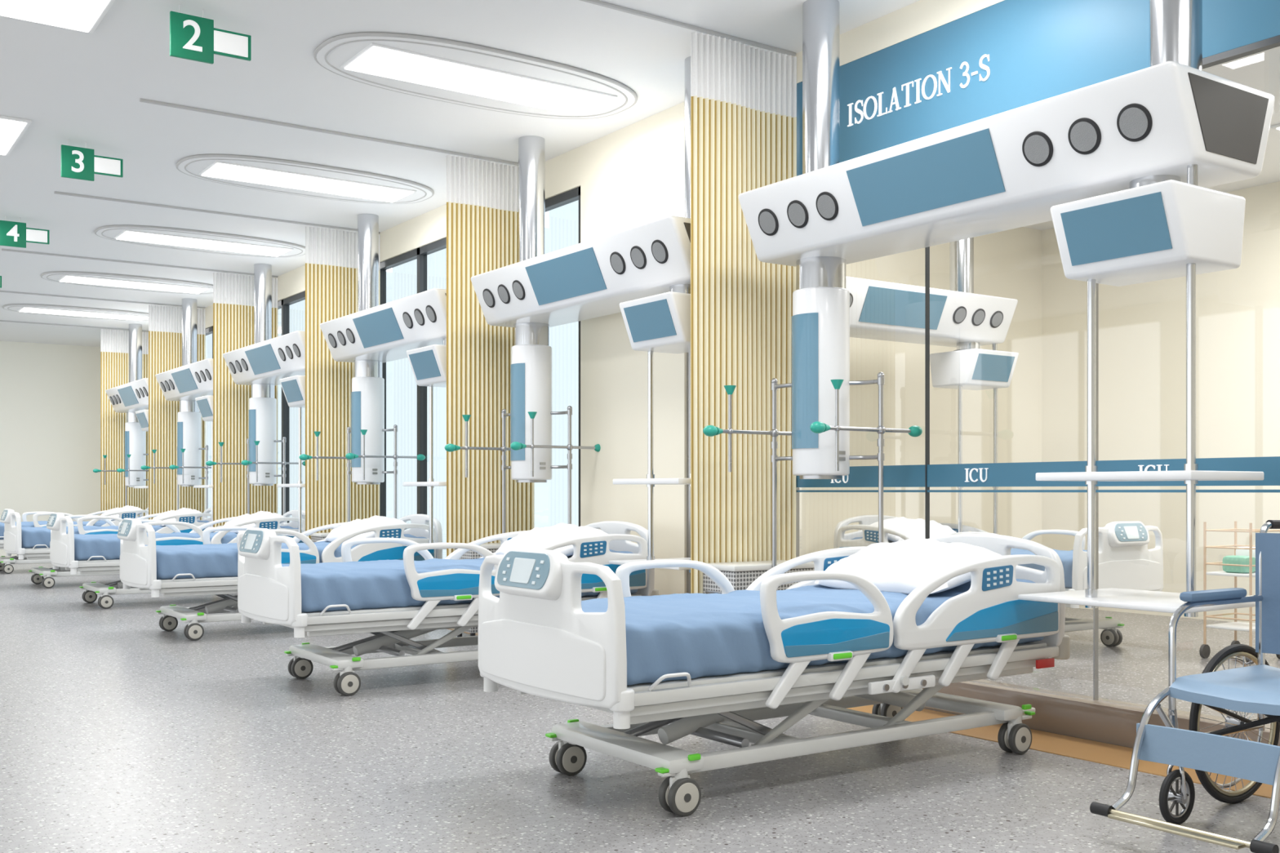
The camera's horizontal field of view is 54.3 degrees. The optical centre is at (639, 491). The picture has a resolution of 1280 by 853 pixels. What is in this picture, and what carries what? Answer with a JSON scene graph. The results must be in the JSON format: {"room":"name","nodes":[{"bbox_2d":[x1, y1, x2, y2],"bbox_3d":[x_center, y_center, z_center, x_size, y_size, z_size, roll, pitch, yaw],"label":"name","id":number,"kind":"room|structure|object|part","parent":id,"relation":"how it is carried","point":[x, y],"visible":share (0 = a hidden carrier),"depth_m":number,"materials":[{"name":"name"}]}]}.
{"room":"hospital room","nodes":[
{"label":"hospital room","id":0,"kind":"room"},
{"bbox_2d":[0,341,100,556],"bbox_3d":[-14.710,-0.780,20.953,11.580,3.960,0.200,0,0,-35],"label":"wall","id":1,"kind":"structure","parent":0,"point":[50,393],"depth_m":23.36,"materials":[{"name":"white paint"}]},
{"bbox_2d":[202,146,580,328],"bbox_3d":[-5.255,-0.780,17.021,0.120,3.960,17.010,0,0,-35],"label":"wall","id":2,"kind":"structure","parent":0,"point":[562,171],"depth_m":12.42,"materials":[{"name":"beige paint"}]},
{"bbox_2d":[204,186,580,559],"bbox_3d":[-4.941,-0.685,16.567,0.080,3.530,15.915,0,0,-35],"label":"window","id":3,"kind":"structure","parent":2,"relation":"in","point":[423,268],"depth_m":12.52,"materials":[{"name":"grey"}]},
{"bbox_2d":[0,0,919,346],"bbox_3d":[-6.703,-2.810,9.347,11.580,0.100,29.000,0,0,-35],"label":"ceiling","id":4,"kind":"structure","parent":0,"point":[79,87],"depth_m":9.15,"materials":[{"name":"white paint"}]},
{"bbox_2d":[0,275,1,288],"bbox_3d":[-8.086,-2.610,15.327,0.455,0.300,0.028,0,0,-35],"label":"number sign","id":5,"kind":"object","parent":4,"relation":"hanging from","point":[0,276],"visible":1,"depth_m":15.45,"materials":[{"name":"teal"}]},
{"bbox_2d":[0,115,31,155],"bbox_3d":[-5.106,-2.746,9.550,0.660,0.028,1.120,0,0,-35],"label":"recessed light","id":6,"kind":"object","parent":4,"relation":"in","point":[12,129],"visible":1,"depth_m":9.49,"materials":[{"name":"white paint"}]},
{"bbox_2d":[0,215,49,248],"bbox_3d":[-6.212,-2.610,12.611,0.455,0.300,0.028,0,0,-35],"label":"number sign","id":7,"kind":"object","parent":4,"relation":"hanging from","point":[16,234],"visible":1,"depth_m":12.58,"materials":[{"name":"teal plastic"}]},
{"bbox_2d":[0,0,115,33],"bbox_3d":[-3.232,-2.746,6.833,0.660,0.028,1.120,0,0,-35],"label":"recessed light","id":8,"kind":"object","parent":4,"relation":"in","point":[82,15],"visible":1,"depth_m":7.11,"materials":[{"name":"white paint"}]},
{"bbox_2d":[0,320,148,331],"bbox_3d":[-9.702,-2.750,20.544,3.180,0.020,0.024,0,0,-35],"label":"track","id":9,"kind":"object","parent":4,"relation":"attached to","point":[0,320],"visible":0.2,"depth_m":20.68,"materials":[{"name":"grey metal"}]},
{"bbox_2d":[100,328,148,516],"bbox_3d":[-8.726,-0.810,21.217,0.810,3.840,0.062,0,0,-35],"label":"privacy curtain","id":10,"kind":"object","parent":9,"relation":"hanging from","point":[114,344],"visible":0.44,"depth_m":21.11,"materials":[{"name":"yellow fabric"}]},
{"bbox_2d":[2,303,148,320],"bbox_3d":[-8.538,-2.739,19.209,2.264,0.041,1.104,0,0,-35],"label":"oval ceiling light","id":11,"kind":"object","parent":4,"relation":"attached to","point":[44,309],"visible":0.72,"depth_m":19.00,"materials":[{"name":"white paint"}]},
{"bbox_2d":[61,139,123,181],"bbox_3d":[-4.338,-2.610,9.895,0.455,0.300,0.028,0,0,-35],"label":"number sign","id":12,"kind":"object","parent":4,"relation":"hanging from","point":[77,162],"visible":1,"depth_m":9.86,"materials":[{"name":"teal plastic"}]},
{"bbox_2d":[0,290,205,308],"bbox_3d":[-7.828,-2.750,17.828,3.180,0.020,0.024,0,0,-35],"label":"track","id":13,"kind":"object","parent":4,"relation":"attached to","point":[0,291],"visible":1,"depth_m":17.83,"materials":[{"name":"grey metal"}]},
{"bbox_2d":[148,305,205,520],"bbox_3d":[-6.853,-0.810,18.501,0.810,3.840,0.062,0,0,-35],"label":"privacy curtain","id":14,"kind":"object","parent":13,"relation":"hanging from","point":[165,322],"visible":0.48,"depth_m":18.40,"materials":[{"name":"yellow fabric"}]},
{"bbox_2d":[93,324,148,523],"bbox_3d":[-7.780,-1.079,19.730,1.062,3.359,2.852,0,0,-35],"label":"pendant","id":15,"kind":"object","parent":4,"relation":"hanging from","point":[131,398],"visible":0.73,"depth_m":20.51,"materials":[{"name":"white painted metal"},{"name":"white plastic"},{"name":"chrome"}]},
{"bbox_2d":[40,271,213,293],"bbox_3d":[-6.664,-2.739,16.493,2.264,0.041,1.104,0,0,-35],"label":"oval ceiling light","id":16,"kind":"object","parent":4,"relation":"attached to","point":[113,281],"visible":0.89,"depth_m":16.32,"materials":[{"name":"white paint"}]},
{"bbox_2d":[1,248,277,277],"bbox_3d":[-5.954,-2.750,15.112,3.180,0.020,0.024,0,0,-35],"label":"track","id":17,"kind":"object","parent":4,"relation":"attached to","point":[5,250],"visible":1,"depth_m":14.96,"materials":[{"name":"grey metal"}]},
{"bbox_2d":[213,272,278,532],"bbox_3d":[-4.979,-0.810,15.785,0.810,3.840,0.062,0,0,-35],"label":"privacy curtain","id":18,"kind":"object","parent":17,"relation":"hanging from","point":[233,294],"visible":0.59,"depth_m":15.68,"materials":[{"name":"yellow fabric"}]},
{"bbox_2d":[140,297,213,528],"bbox_3d":[-5.906,-1.079,17.014,1.062,3.359,2.852,0,0,-35],"label":"pendant","id":19,"kind":"object","parent":4,"relation":"hanging from","point":[191,384],"visible":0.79,"depth_m":17.78,"materials":[{"name":"white painted metal"},{"name":"white plastic"},{"name":"chrome"}]},
{"bbox_2d":[94,225,305,257],"bbox_3d":[-4.790,-2.739,13.777,2.264,0.041,1.104,0,0,-35],"label":"oval ceiling light","id":20,"kind":"object","parent":4,"relation":"attached to","point":[184,239],"visible":0.96,"depth_m":13.61,"materials":[{"name":"white plastic"},{"name":"luminous diffuser panel"},{"name":"white painted metal"}]},
{"bbox_2d":[169,4,251,64],"bbox_3d":[-2.464,-2.610,7.178,0.455,0.300,0.028,0,0,-35],"label":"number sign","id":21,"kind":"object","parent":4,"relation":"hanging from","point":[192,37],"visible":1,"depth_m":7.14,"materials":[{"name":"teal plastic"}]},
{"bbox_2d":[53,191,379,234],"bbox_3d":[-4.080,-2.750,12.395,3.180,0.020,0.024,0,0,-35],"label":"track","id":22,"kind":"object","parent":4,"relation":"attached to","point":[55,192],"visible":1,"depth_m":12.23,"materials":[{"name":"grey metal"}]},
{"bbox_2d":[305,226,380,539],"bbox_3d":[-3.105,-0.810,13.068,0.810,3.840,0.062,0,0,-35],"label":"privacy curtain","id":23,"kind":"object","parent":22,"relation":"hanging from","point":[331,255],"visible":0.48,"depth_m":12.98,"materials":[{"name":"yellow fabric"}]},
{"bbox_2d":[205,263,305,536],"bbox_3d":[-4.032,-1.079,14.298,1.062,3.359,2.852,0,0,-35],"label":"pendant","id":24,"kind":"object","parent":4,"relation":"hanging from","point":[265,364],"visible":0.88,"depth_m":15.06,"materials":[{"name":"white painted metal"},{"name":"white plastic"},{"name":"chrome"}]},
{"bbox_2d":[175,154,434,204],"bbox_3d":[-2.916,-2.739,11.060,2.264,0.041,1.104,0,0,-35],"label":"oval ceiling light","id":25,"kind":"object","parent":4,"relation":"attached to","point":[260,173],"visible":1,"depth_m":10.93,"materials":[{"name":"white plastic"},{"name":"luminous diffuser panel"},{"name":"white painted metal"}]},
{"bbox_2d":[139,98,518,165],"bbox_3d":[-2.206,-2.750,9.679,3.180,0.020,0.024,0,0,-35],"label":"track","id":26,"kind":"object","parent":4,"relation":"attached to","point":[144,100],"visible":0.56,"depth_m":9.52,"materials":[{"name":"grey metal"}]},
{"bbox_2d":[446,155,534,556],"bbox_3d":[-1.231,-0.810,10.352,0.810,3.840,0.062,0,0,-35],"label":"privacy curtain","id":27,"kind":"object","parent":26,"relation":"hanging from","point":[482,196],"visible":0.54,"depth_m":10.27,"materials":[{"name":"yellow fabric"}]},
{"bbox_2d":[298,213,446,549],"bbox_3d":[-2.158,-1.079,11.581,1.062,3.359,2.852,0,0,-35],"label":"pendant","id":28,"kind":"object","parent":4,"relation":"hanging from","point":[413,327],"visible":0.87,"depth_m":12.12,"materials":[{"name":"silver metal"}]},
{"bbox_2d":[313,31,637,119],"bbox_3d":[-1.042,-2.739,8.344,2.264,0.041,1.104,0,0,-35],"label":"oval ceiling light","id":29,"kind":"object","parent":4,"relation":"attached to","point":[445,70],"visible":1,"depth_m":8.19,"materials":[{"name":"white paint"}]},
{"bbox_2d":[444,56,690,572],"bbox_3d":[-0.284,-1.079,8.865,1.062,3.359,2.852,0,0,-35],"label":"pendant","id":30,"kind":"object","parent":4,"relation":"hanging from","point":[642,273],"visible":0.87,"depth_m":8.86,"materials":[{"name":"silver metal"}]},
{"bbox_2d":[579,0,795,56],"bbox_3d":[-0.333,-2.750,6.963,3.180,0.020,0.024,0,0,-35],"label":"track","id":31,"kind":"object","parent":4,"relation":"attached to","point":[604,4],"visible":1,"depth_m":7.38,"materials":[{"name":"grey metal"}]},
{"bbox_2d":[690,31,796,593],"bbox_3d":[0.643,-0.810,7.636,0.810,3.840,0.062,0,0,-35],"label":"privacy curtain","id":32,"kind":"object","parent":31,"relation":"hanging from","point":[744,98],"visible":0.76,"depth_m":7.58,"materials":[{"name":"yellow fabric"}]},
{"bbox_2d":[702,0,1275,617],"bbox_3d":[1.590,-1.079,6.149,1.062,3.359,2.852,0,0,-35],"label":"pendant","id":33,"kind":"object","parent":4,"relation":"hanging from","point":[1122,168],"visible":0.98,"depth_m":5.39,"materials":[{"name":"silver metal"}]},
{"bbox_2d":[580,102,686,595],"bbox_3d":[-0.031,-0.780,9.449,0.120,3.960,1.390,0,0,-35],"label":"wall","id":34,"kind":"structure","parent":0,"point":[633,175],"depth_m":9.38,"materials":[{"name":"beige paint"}]},
{"bbox_2d":[0,556,1279,852],"bbox_3d":[-4.390,1.250,10.943,17.200,0.100,29.000,0,0,-35],"label":"floor","id":35,"kind":"structure","parent":0,"point":[121,732],"depth_m":5.39,"materials":[{"name":"stone"}]},
{"bbox_2d":[0,505,148,573],"bbox_3d":[-8.733,0.705,19.050,2.666,0.989,1.100,0,0,-35],"label":"hospital bed","id":36,"kind":"object","parent":35,"relation":"on","point":[129,512],"visible":0.37,"depth_m":18.76,"materials":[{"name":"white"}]},
{"bbox_3d":[-8.692,0.859,19.078,2.567,0.412,1.070,0,0,-35],"label":"frame","id":37,"kind":"part","parent":36,"relation":"part of","materials":[{"name":"white paint"}]},
{"bbox_3d":[-8.721,0.552,19.061,2.350,0.316,0.976,0,0,-35],"label":"mattress","id":38,"kind":"part","parent":36,"relation":"part of","materials":[{"name":"blue"}]},
{"bbox_3d":[-8.746,0.556,19.649,1.770,0.547,0.100,0,0,-35],"label":"rail","id":39,"kind":"part","parent":36,"relation":"part of","materials":[{"name":"white plastic"}]},
{"bbox_3d":[-8.178,0.556,18.826,1.770,0.547,0.100,0,0,-35],"label":"rail","id":40,"kind":"part","parent":36,"relation":"part of","materials":[{"name":"white plastic"}]},
{"bbox_2d":[99,505,142,520],"bbox_3d":[-8.098,0.344,19.488,0.563,0.250,0.800,0,0,-35],"label":"pillow","id":41,"kind":"object","parent":36,"relation":"on","point":[126,508],"depth_m":19.31,"materials":[{"name":"white fabric"}]},
{"bbox_2d":[0,507,211,588],"bbox_3d":[-6.859,0.705,16.334,2.666,0.989,1.100,0,0,-35],"label":"hospital bed","id":42,"kind":"object","parent":35,"relation":"on","point":[30,543],"visible":0.45,"depth_m":15.63,"materials":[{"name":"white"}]},
{"bbox_3d":[-7.896,0.497,15.619,0.146,0.557,1.050,0,0,-35],"label":"footboard","id":43,"kind":"part","parent":42,"relation":"part of","materials":[{"name":"white plastic"}]},
{"bbox_3d":[-6.819,0.859,16.362,2.567,0.412,1.070,0,0,-35],"label":"frame","id":44,"kind":"part","parent":42,"relation":"part of","materials":[{"name":"white paint"}]},
{"bbox_3d":[-6.847,0.552,16.345,2.350,0.316,0.976,0,0,-35],"label":"mattress","id":45,"kind":"part","parent":42,"relation":"part of","materials":[{"name":"blue fabric"}]},
{"bbox_3d":[-6.872,0.556,16.933,1.770,0.547,0.100,0,0,-35],"label":"rail","id":46,"kind":"part","parent":42,"relation":"part of","materials":[{"name":"white plastic"}]},
{"bbox_3d":[-6.304,0.556,16.110,1.770,0.547,0.100,0,0,-35],"label":"rail","id":47,"kind":"part","parent":42,"relation":"part of","materials":[{"name":"white plastic"}]},
{"bbox_2d":[151,507,202,526],"bbox_3d":[-6.225,0.344,16.772,0.563,0.250,0.800,0,0,-35],"label":"pillow","id":48,"kind":"object","parent":42,"relation":"on","point":[184,510],"depth_m":16.59,"materials":[{"name":"white fabric"}]},
{"bbox_3d":[-5.806,0.480,17.061,0.083,0.539,0.998,0,0,-35],"label":"headboard","id":49,"kind":"part","parent":42,"relation":"part of","materials":[{"name":"white plastic"}]},
{"bbox_2d":[46,509,305,608],"bbox_3d":[-4.985,0.705,13.618,2.666,0.989,1.100,0,0,-35],"label":"hospital bed","id":50,"kind":"object","parent":35,"relation":"on","point":[100,553],"visible":0.47,"depth_m":12.94,"materials":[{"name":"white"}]},
{"bbox_3d":[-6.022,0.497,12.902,0.146,0.557,1.050,0,0,-35],"label":"footboard","id":51,"kind":"part","parent":50,"relation":"part of","materials":[{"name":"white plastic"}]},
{"bbox_3d":[-4.945,0.859,13.646,2.567,0.412,1.070,0,0,-35],"label":"frame","id":52,"kind":"part","parent":50,"relation":"part of","materials":[{"name":"white paint"}]},
{"bbox_3d":[-4.998,0.556,14.216,1.770,0.547,0.100,0,0,-35],"label":"rail","id":53,"kind":"part","parent":50,"relation":"part of","materials":[{"name":"white plastic"}]},
{"bbox_3d":[-4.973,0.552,13.628,2.350,0.316,0.976,0,0,-35],"label":"mattress","id":54,"kind":"part","parent":50,"relation":"part of","materials":[{"name":"blue fabric"}]},
{"bbox_3d":[-4.430,0.556,13.393,1.770,0.547,0.100,0,0,-35],"label":"rail","id":55,"kind":"part","parent":50,"relation":"part of","materials":[{"name":"white plastic"}]},
{"bbox_2d":[222,511,284,533],"bbox_3d":[-4.351,0.344,14.055,0.563,0.250,0.800,0,0,-35],"label":"pillow","id":56,"kind":"object","parent":50,"relation":"on","point":[260,514],"depth_m":13.89,"materials":[{"name":"white fabric"}]},
{"bbox_3d":[-3.932,0.480,14.344,0.083,0.539,0.998,0,0,-35],"label":"headboard","id":57,"kind":"part","parent":50,"relation":"part of","materials":[{"name":"white plastic"}]},
{"bbox_2d":[117,514,442,640],"bbox_3d":[-3.111,0.705,10.901,2.666,0.989,1.100,0,0,-35],"label":"hospital bed","id":58,"kind":"object","parent":35,"relation":"on","point":[207,568],"visible":0.55,"depth_m":10.29,"materials":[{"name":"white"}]},
{"bbox_3d":[-4.148,0.497,10.186,0.146,0.557,1.050,0,0,-35],"label":"footboard","id":59,"kind":"part","parent":58,"relation":"part of","materials":[{"name":"white plastic"}]},
{"bbox_3d":[-3.071,0.859,10.929,2.567,0.412,1.070,0,0,-35],"label":"frame","id":60,"kind":"part","parent":58,"relation":"part of","materials":[{"name":"white paint"}]},
{"bbox_3d":[-3.124,0.556,11.500,1.770,0.547,0.100,0,0,-35],"label":"rail","id":61,"kind":"part","parent":58,"relation":"part of","materials":[{"name":"white plastic"}]},
{"bbox_3d":[-3.099,0.552,10.912,2.350,0.316,0.976,0,0,-35],"label":"mattress","id":62,"kind":"part","parent":58,"relation":"part of","materials":[{"name":"blue fabric"}]},
{"bbox_3d":[-2.556,0.556,10.677,1.770,0.547,0.100,0,0,-35],"label":"rail","id":63,"kind":"part","parent":58,"relation":"part of","materials":[{"name":"white plastic"}]},
{"bbox_2d":[324,515,407,542],"bbox_3d":[-2.477,0.344,11.339,0.563,0.250,0.800,0,0,-35],"label":"pillow","id":64,"kind":"object","parent":58,"relation":"on","point":[345,528],"depth_m":11.19,"materials":[{"name":"white fabric"}]},
{"bbox_3d":[-2.058,0.480,11.628,0.083,0.539,0.998,0,0,-35],"label":"headboard","id":65,"kind":"part","parent":58,"relation":"part of","materials":[{"name":"white plastic"}]},
{"bbox_2d":[310,532,329,542],"bbox_3d":[-3.037,0.812,12.872,0.642,0.775,0.320,0,0,-35],"label":"base cabinet","id":66,"kind":"object","parent":35,"relation":"on","point":[315,537],"visible":0.09,"depth_m":12.65,"materials":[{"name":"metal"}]},
{"bbox_2d":[237,520,658,695],"bbox_3d":[-1.237,0.705,8.185,2.666,0.989,1.100,0,0,-35],"label":"hospital bed","id":67,"kind":"object","parent":35,"relation":"on","point":[396,602],"visible":0.68,"depth_m":7.59,"materials":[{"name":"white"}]},
{"bbox_3d":[-2.274,0.497,7.470,0.146,0.557,1.050,0,0,-35],"label":"footboard","id":68,"kind":"part","parent":67,"relation":"part of","materials":[{"name":"white plastic"}]},
{"bbox_3d":[-1.250,0.556,8.784,1.770,0.547,0.100,0,0,-35],"label":"rail","id":69,"kind":"part","parent":67,"relation":"part of","materials":[{"name":"white plastic"}]},
{"bbox_3d":[-1.197,0.859,8.213,2.567,0.412,1.070,0,0,-35],"label":"frame","id":70,"kind":"part","parent":67,"relation":"part of","materials":[{"name":"white paint"}]},
{"bbox_3d":[-1.226,0.552,8.195,2.350,0.316,0.976,0,0,-35],"label":"mattress","id":71,"kind":"part","parent":67,"relation":"part of","materials":[{"name":"blue fabric"}]},
{"bbox_3d":[-0.682,0.556,7.960,1.770,0.547,0.100,0,0,-35],"label":"rail","id":72,"kind":"part","parent":67,"relation":"part of","materials":[{"name":"white plastic"}]},
{"bbox_2d":[494,522,607,556],"bbox_3d":[-0.603,0.344,8.623,0.563,0.250,0.800,0,0,-35],"label":"pillow","id":73,"kind":"object","parent":67,"relation":"on","point":[537,538],"depth_m":8.47,"materials":[{"name":"white fabric"}]},
{"bbox_3d":[-0.184,0.480,8.911,0.083,0.539,0.998,0,0,-35],"label":"headboard","id":74,"kind":"part","parent":67,"relation":"part of","materials":[{"name":"white plastic"}]},
{"bbox_2d":[454,542,500,636],"bbox_3d":[-1.163,0.812,10.155,0.642,0.775,0.320,0,0,-35],"label":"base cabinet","id":75,"kind":"object","parent":35,"relation":"on","point":[492,547],"visible":0.11,"depth_m":9.91,"materials":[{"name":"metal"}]},
{"bbox_2d":[702,560,813,594],"bbox_3d":[0.710,0.812,7.439,0.642,0.775,0.320,0,0,-35],"label":"radiator","id":76,"kind":"object","parent":35,"relation":"on","point":[740,575],"visible":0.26,"depth_m":7.25,"materials":[{"name":"metal"}]},
{"bbox_2d":[478,533,1070,816],"bbox_3d":[0.636,0.705,5.469,2.666,0.989,1.100,0,0,-35],"label":"hospital bed","id":77,"kind":"object","parent":35,"relation":"on","point":[878,624],"visible":1,"depth_m":5.05,"materials":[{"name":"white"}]},
{"bbox_3d":[-0.400,0.497,4.753,0.146,0.557,1.050,0,0,-35],"label":"footboard","id":78,"kind":"part","parent":77,"relation":"part of","materials":[{"name":"white plastic"}]},
{"bbox_3d":[0.624,0.556,6.067,1.770,0.547,0.100,0,0,-35],"label":"rail","id":79,"kind":"part","parent":77,"relation":"part of","materials":[{"name":"white plastic"}]},
{"bbox_3d":[0.677,0.859,5.497,2.567,0.412,1.070,0,0,-35],"label":"frame","id":80,"kind":"part","parent":77,"relation":"part of","materials":[{"name":"white paint"}]},
{"bbox_3d":[0.648,0.552,5.479,2.350,0.316,0.976,0,0,-35],"label":"mattress","id":81,"kind":"part","parent":77,"relation":"part of","materials":[{"name":"blue fabric"}]},
{"bbox_2d":[813,537,1002,594],"bbox_3d":[1.271,0.344,5.906,0.563,0.250,0.800,0,0,-35],"label":"pillow","id":82,"kind":"object","parent":77,"relation":"on","point":[899,567],"depth_m":5.71,"materials":[{"name":"white fabric"}]},
{"bbox_3d":[1.192,0.556,5.244,1.770,0.547,0.100,0,0,-35],"label":"rail","id":83,"kind":"part","parent":77,"relation":"part of","materials":[{"name":"white plastic"}]},
{"bbox_3d":[1.690,0.480,6.195,0.083,0.539,0.998,0,0,-35],"label":"headboard","id":84,"kind":"part","parent":77,"relation":"part of","materials":[{"name":"white plastic"}]},
{"bbox_2d":[446,628,1272,798],"bbox_3d":[-2.561,1.198,12.508,0.390,0.004,24.500,0,0,-35],"label":"floor strip","id":85,"kind":"object","parent":35,"relation":"on","point":[1101,753],"depth_m":5.78,"materials":[{"name":"brown"}]},
{"bbox_2d":[833,515,1163,646],"bbox_3d":[2.829,0.705,10.163,1.100,0.989,2.666,0,0,-35],"label":"hospital bed","id":86,"kind":"object","parent":35,"relation":"on","point":[1126,561],"visible":0.34,"depth_m":9.29,"materials":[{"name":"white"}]},
{"bbox_3d":[2.103,0.480,11.216,0.998,0.539,0.083,0,0,-35],"label":"headboard","id":87,"kind":"part","parent":86,"relation":"part of","materials":[{"name":"white plastic"}]},
{"bbox_2d":[870,516,956,542],"bbox_3d":[2.392,0.344,10.798,0.800,0.250,0.563,0,0,-35],"label":"pillow","id":88,"kind":"object","parent":86,"relation":"on","point":[912,527],"depth_m":10.63,"materials":[{"name":"white fabric"}]},
{"bbox_3d":[2.231,0.556,10.151,0.100,0.547,1.770,0,0,-35],"label":"rail","id":89,"kind":"part","parent":86,"relation":"part of","materials":[{"name":"white plastic"}]},
{"bbox_3d":[2.819,0.552,10.175,0.976,0.316,2.350,0,0,-35],"label":"mattress","id":90,"kind":"part","parent":86,"relation":"part of","materials":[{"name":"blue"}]},
{"bbox_3d":[3.054,0.556,10.719,0.100,0.547,1.770,0,0,-35],"label":"rail","id":91,"kind":"part","parent":86,"relation":"part of","materials":[{"name":"white plastic"}]},
{"bbox_3d":[2.801,0.859,10.204,1.070,0.412,2.567,0,0,-35],"label":"frame","id":92,"kind":"part","parent":86,"relation":"part of","materials":[{"name":"white paint"}]},
{"bbox_3d":[3.544,0.497,9.127,1.050,0.557,0.146,0,0,-35],"label":"footboard","id":93,"kind":"part","parent":86,"relation":"part of","materials":[{"name":"white plastic"}]},
{"bbox_2d":[922,679,1279,748],"bbox_3d":[2.481,1.110,5.720,0.180,0.180,7.600,0,0,-35],"label":"baseboard","id":94,"kind":"structure","parent":35,"relation":"on","point":[1111,722],"depth_m":6.08,"materials":[{"name":"beige wood"}]},
{"bbox_2d":[686,246,1279,699],"bbox_3d":[2.532,-0.775,5.699,0.040,3.590,7.694,0,0,-35],"label":"glass wall","id":95,"kind":"structure","parent":94,"relation":"on","point":[926,475],"depth_m":6.51,"materials":[{"name":"clear glass"}]},
{"bbox_2d":[830,464,1168,483],"bbox_3d":[2.122,-0.087,6.263,0.006,0.075,5.458,0,0,-35],"label":"lettering","id":96,"kind":"object","parent":95,"relation":"attached to","point":[1158,465],"visible":0.48,"depth_m":6.69,"materials":[{"name":"white"}]},
{"bbox_2d":[796,0,1279,176],"bbox_3d":[2.507,-2.245,5.702,0.058,0.650,7.540,0,0,-35],"label":"sign panel","id":97,"kind":"object","parent":95,"relation":"attached to","point":[1005,55],"visible":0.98,"depth_m":6.54,"materials":[{"name":"blue plastic"}]},
{"bbox_2d":[1089,520,1279,852],"bbox_3d":[2.220,0.656,4.386,1.236,1.090,0.706,0,0,-35],"label":"wheelchair","id":98,"kind":"object","parent":35,"relation":"on","point":[1255,689],"visible":1,"depth_m":4.43,"materials":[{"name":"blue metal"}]},
{"bbox_3d":[2.279,0.705,4.427,0.620,0.084,0.480,0,0,-35],"label":"seat","id":99,"kind":"part","parent":98,"relation":"part of","materials":[{"name":"blue plastic"}]},
{"bbox_3d":[2.358,0.606,4.178,1.115,0.991,0.056,0,0,-35],"label":"frame","id":100,"kind":"part","parent":98,"relation":"part of","materials":[{"name":"silver metal"}]},
{"bbox_3d":[2.541,0.390,4.611,0.050,0.460,0.525,0,0,-35],"label":"backrest","id":101,"kind":"part","parent":98,"relation":"part of","materials":[{"name":"blue"}]},
{"bbox_2d":[1199,520,1279,663],"bbox_3d":[4.326,0.710,8.962,0.498,0.980,0.364,0,0,-35],"label":"cart","id":102,"kind":"object","parent":35,"relation":"on","point":[1242,563],"visible":0.77,"depth_m":8.91,"materials":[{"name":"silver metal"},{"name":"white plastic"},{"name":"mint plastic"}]},
{"bbox_2d":[684,0,1004,128],"bbox_3d":[2.522,-2.665,5.749,0.120,0.190,7.600,0,0,-35],"label":"wall","id":103,"kind":"structure","parent":0,"point":[921,16],"depth_m":7.15,"materials":[{"name":"beige paint"}]},
{"bbox_2d":[799,226,1041,562],"bbox_3d":[1.988,-0.780,11.735,5.800,3.960,0.140,0,0,-35],"label":"wall","id":104,"kind":"structure","parent":0,"point":[1007,264],"depth_m":12.37,"materials":[{"name":"beige paint"}]},
{"bbox_2d":[845,276,924,344],"label":"pendant","id":105,"kind":"object","parent":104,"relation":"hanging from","point":[880,310],"depth_m":10.09,"materials":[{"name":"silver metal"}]},
{"bbox_2d":[929,237,1018,463],"label":"pendant","id":106,"kind":"object","parent":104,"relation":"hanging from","point":[966,322],"depth_m":10.76,"materials":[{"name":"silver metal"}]},
{"bbox_2d":[1024,46,1279,230],"bbox_3d":[4.606,-2.810,8.098,5.620,0.100,9.100,0,0,-35],"label":"ceiling isolation","id":107,"kind":"structure","parent":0,"point":[1260,71],"depth_m":8.49,"materials":[{"name":"beige paint"}]},
{"bbox_2d":[1270,124,1279,131],"bbox_3d":[5.347,-2.746,9.155,0.660,0.028,1.120,0,0,-35],"label":"recessed light","id":108,"kind":"object","parent":107,"relation":"in","point":[1277,126],"visible":1,"depth_m":9.41,"materials":[{"name":"white paint"}]},
{"bbox_2d":[1041,181,1279,623],"bbox_3d":[6.877,-0.780,9.579,0.200,3.960,8.960,0,0,-35],"label":"wall","id":109,"kind":"structure","parent":0,"point":[1142,326],"depth_m":11.97,"materials":[{"name":"beige"}]}
]}

